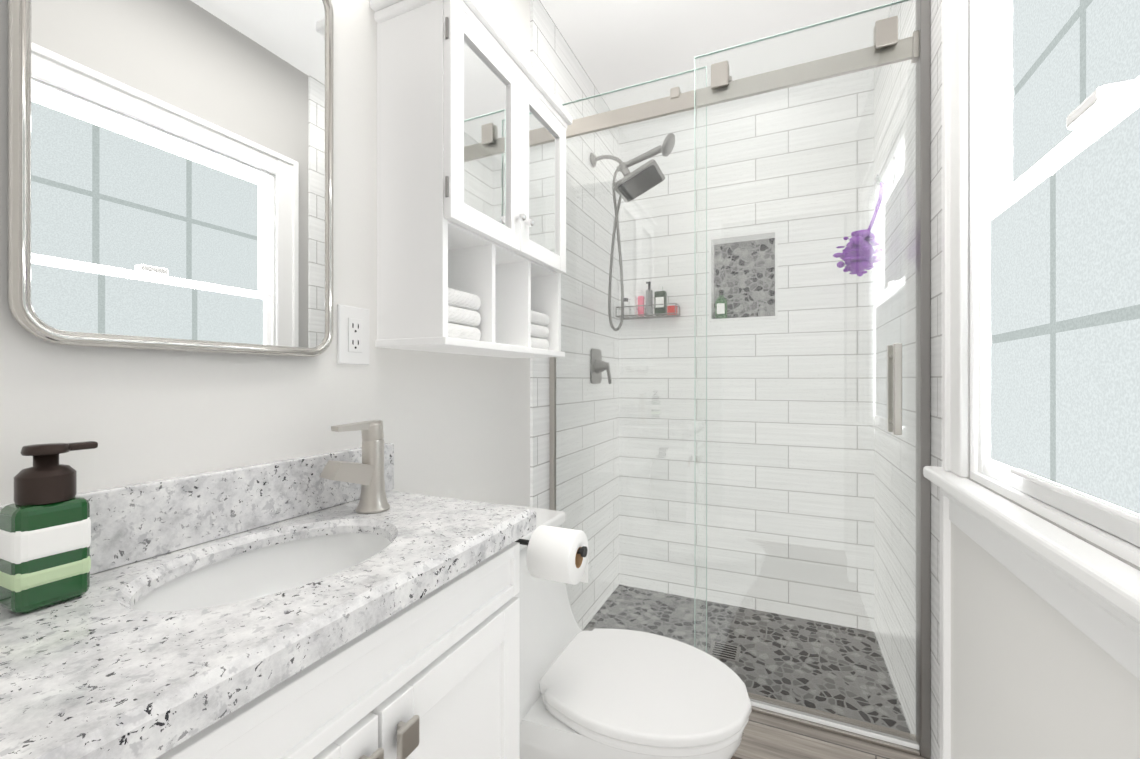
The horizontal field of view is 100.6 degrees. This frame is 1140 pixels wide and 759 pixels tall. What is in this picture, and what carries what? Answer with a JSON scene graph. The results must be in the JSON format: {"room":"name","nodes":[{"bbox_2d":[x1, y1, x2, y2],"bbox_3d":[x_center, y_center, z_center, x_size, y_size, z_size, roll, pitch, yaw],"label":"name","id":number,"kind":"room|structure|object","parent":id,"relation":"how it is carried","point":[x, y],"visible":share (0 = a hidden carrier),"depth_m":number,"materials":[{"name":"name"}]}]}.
{"room":"bathroom","nodes":[
{"label":"bathroom","id":0,"kind":"room"},
{"bbox_2d":[0,0,529,506],"bbox_3d":[-0.297,-0.110,1.405,0.120,2.440,2.880,0,0,24],"label":"wall","id":1,"kind":"structure","parent":0,"point":[456,426],"depth_m":0.88,"materials":[{"name":"white paint"}]},
{"bbox_2d":[8,0,333,356],"bbox_3d":[-0.532,-0.383,0.701,0.027,0.685,0.405,0,0,24],"label":"mirror","id":2,"kind":"object","parent":1,"relation":"attached to","point":[170,173],"visible":1,"depth_m":0.65,"materials":[{"name":"silver metal"}]},
{"bbox_2d":[337,304,368,364],"bbox_3d":[-0.432,-0.088,0.948,0.008,0.116,0.076,0,0,24],"label":"electrical outlet plate","id":3,"kind":"object","parent":1,"relation":"attached to","point":[352,334],"visible":1,"depth_m":0.94,"materials":[{"name":"white plastic"}]},
{"bbox_2d":[370,0,571,357],"bbox_3d":[-0.198,-0.432,1.209,0.220,0.729,0.589,0,0,24],"label":"upper cabinet","id":4,"kind":"object","parent":1,"relation":"attached to","point":[474,118],"visible":1,"depth_m":1.00,"materials":[{"name":"white paint"}]},
{"bbox_2d":[448,288,480,340],"bbox_3d":[-0.291,-0.140,1.059,0.135,0.110,0.139,0,0,24],"label":"towel","id":5,"kind":"object","parent":4,"relation":"in","point":[464,318],"depth_m":1.03,"materials":[{"name":"white fabric"}]},
{"bbox_2d":[531,310,548,349],"bbox_3d":[-0.148,-0.139,1.378,0.135,0.110,0.139,0,0,24],"label":"towel","id":6,"kind":"object","parent":4,"relation":"in","point":[539,332],"depth_m":1.35,"materials":[{"name":"white fabric"}]},
{"bbox_2d":[530,0,618,629],"bbox_3d":[0.060,-0.110,2.039,0.011,2.440,0.930,0,0,24],"label":"wall tile","id":7,"kind":"structure","parent":1,"relation":"attached to","point":[557,67],"depth_m":2.01,"materials":[{"name":"white tile"}]},
{"bbox_2d":[591,349,611,383],"bbox_3d":[0.144,-0.059,2.132,0.066,0.158,0.120,0,0,24],"label":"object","id":8,"kind":"structure","parent":7,"relation":"attached to","point":[600,365],"depth_m":2.12,"materials":[{"name":"silver metal"}]},
{"bbox_2d":[590,133,674,330],"bbox_3d":[0.268,-0.616,2.039,0.367,0.810,0.196,0,0,24],"label":"shower head","id":9,"kind":"object","parent":7,"relation":"attached to","point":[645,178],"depth_m":2.04},
{"bbox_2d":[540,0,892,109],"bbox_3d":[0.368,-1.370,0.996,1.670,0.080,3.080,0,0,24],"label":"ceiling","id":10,"kind":"structure","parent":0,"point":[616,44],"depth_m":1.83,"materials":[{"name":"white paint"}]},
{"bbox_2d":[951,0,1139,758],"bbox_3d":[0.577,-0.110,0.254,0.120,2.440,1.900,0,0,24],"label":"wall","id":11,"kind":"structure","parent":0,"point":[1034,675],"depth_m":0.79,"materials":[{"name":"white paint"}]},
{"bbox_2d":[939,487,950,758],"bbox_3d":[0.898,0.675,1.133,0.016,0.870,0.032,0,0,24],"label":"trim","id":12,"kind":"structure","parent":11,"relation":"attached to","point":[945,637],"depth_m":1.12,"materials":[{"name":"white"}]},
{"bbox_2d":[923,0,1139,679],"bbox_3d":[0.725,-0.298,0.644,0.169,1.246,1.062,0,0,24],"label":"window","id":13,"kind":"structure","parent":11,"relation":"in","point":[1055,261],"depth_m":0.76,"materials":[{"name":"white"}]},
{"bbox_3d":[0.368,1.150,0.995,1.670,0.080,3.080,0,0,24],"label":"floor","id":14,"kind":"structure","parent":0,"visible":0},
{"bbox_2d":[0,420,535,758],"bbox_3d":[-0.374,0.592,0.631,0.371,1.035,0.706,0,0,24],"label":"bathroom vanity","id":15,"kind":"object","parent":14,"relation":"on","point":[345,604],"visible":1,"depth_m":0.58,"materials":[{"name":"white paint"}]},
{"bbox_2d":[0,441,97,613],"bbox_3d":[-0.556,0.153,0.509,0.048,0.168,0.070,0,0,24],"label":"soap bottle","id":16,"kind":"object","parent":15,"relation":"on","point":[45,535],"visible":1,"depth_m":0.49,"materials":[{"name":"green plastic"},{"name":"dark brown plastic"},{"name":"white label"}]},
{"bbox_2d":[515,539,586,556],"bbox_3d":[-0.079,0.360,0.968,0.187,0.050,0.148,0,0,24],"label":"paper holder","id":17,"kind":"object","parent":15,"relation":"attached to","point":[582,551],"visible":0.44,"depth_m":0.99,"materials":[{"name":"black metal"}]},
{"bbox_2d":[526,525,588,584],"bbox_3d":[-0.025,0.384,1.013,0.098,0.129,0.108,0,0,24],"label":"roll","id":18,"kind":"object","parent":17,"relation":"on","point":[552,555],"visible":0.96,"depth_m":0.98,"materials":[{"name":"white paper"}]},
{"bbox_2d":[506,504,751,758],"bbox_3d":[0.051,0.743,1.132,0.718,0.732,0.392,0,0,24],"label":"toilet","id":19,"kind":"object","parent":14,"relation":"on","point":[601,693],"visible":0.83,"depth_m":1.03,"materials":[{"name":"white ceramic"}]},
{"bbox_2d":[583,584,909,732],"bbox_3d":[0.616,1.086,1.887,1.150,0.048,0.750,0,0,24],"label":"pebble shower floor","id":20,"kind":"structure","parent":14,"relation":"on","point":[790,678],"depth_m":1.87,"materials":[{"name":"stone"}]},
{"bbox_2d":[733,692,927,758],"bbox_3d":[0.435,1.050,1.484,1.150,0.120,0.136,0,0,24],"label":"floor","id":21,"kind":"structure","parent":14,"relation":"on","point":[765,736],"depth_m":1.33,"materials":[{"name":"tile"}]},
{"bbox_2d":[550,0,930,758],"bbox_3d":[0.432,-0.025,1.478,1.128,2.030,0.092,0,0,24],"label":"door","id":22,"kind":"structure","parent":21,"relation":"on","point":[888,46],"depth_m":1.37,"materials":[{"name":"clear glass"}]},
{"bbox_3d":[1.210,-0.110,1.658,0.120,2.440,1.180,0,0,24],"label":"wall","id":23,"kind":"structure","parent":0,"visible":0},
{"bbox_2d":[874,0,941,758],"bbox_3d":[1.099,-0.110,1.571,0.011,2.440,0.930,0,0,24],"label":"wall tile","id":24,"kind":"structure","parent":23,"relation":"attached to","point":[900,313],"depth_m":1.50,"materials":[{"name":"white tile"}]},
{"bbox_2d":[833,157,894,275],"bbox_3d":[1.038,-0.567,1.677,0.186,0.396,0.150,0,0,24],"label":"loofah","id":25,"kind":"object","parent":24,"relation":"attached to","point":[862,245],"depth_m":1.65,"materials":[{"name":"purple nylon mesh"},{"name":"purple cord"}]},
{"bbox_3d":[0.842,-0.110,2.389,1.390,2.440,0.150,0,0,24],"label":"wall","id":26,"kind":"structure","parent":0,"visible":0},
{"bbox_2d":[616,303,679,318],"bbox_3d":[0.385,-0.336,2.342,0.299,0.052,0.104,0,0,24],"label":"caddy shelf","id":27,"kind":"object","parent":26,"relation":"attached to","point":[649,314],"depth_m":2.32,"materials":[{"name":"silver metal"}]},
{"bbox_2d":[624,282,676,317],"bbox_3d":[0.391,-0.399,2.339,0.278,0.168,0.050,0,0,24],"label":"toiletries","id":28,"kind":"object","parent":27,"relation":"on","point":[657,308],"depth_m":2.32,"materials":[{"name":"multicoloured plastic"}]},
{"bbox_2d":[619,68,873,631],"bbox_3d":[0.790,-0.110,2.273,1.150,2.440,0.104,0,0,24],"label":"wall tile","id":29,"kind":"structure","parent":26,"relation":"attached to","point":[781,156],"depth_m":2.19,"materials":[{"name":"tile"}]},
{"bbox_2d":[715,290,726,318],"bbox_3d":[0.734,-0.361,2.294,0.056,0.142,0.057,0,0,24],"label":"bottle","id":30,"kind":"object","parent":29,"relation":"in","point":[721,303],"depth_m":2.27,"materials":[{"name":"green plastic"}]}
]}

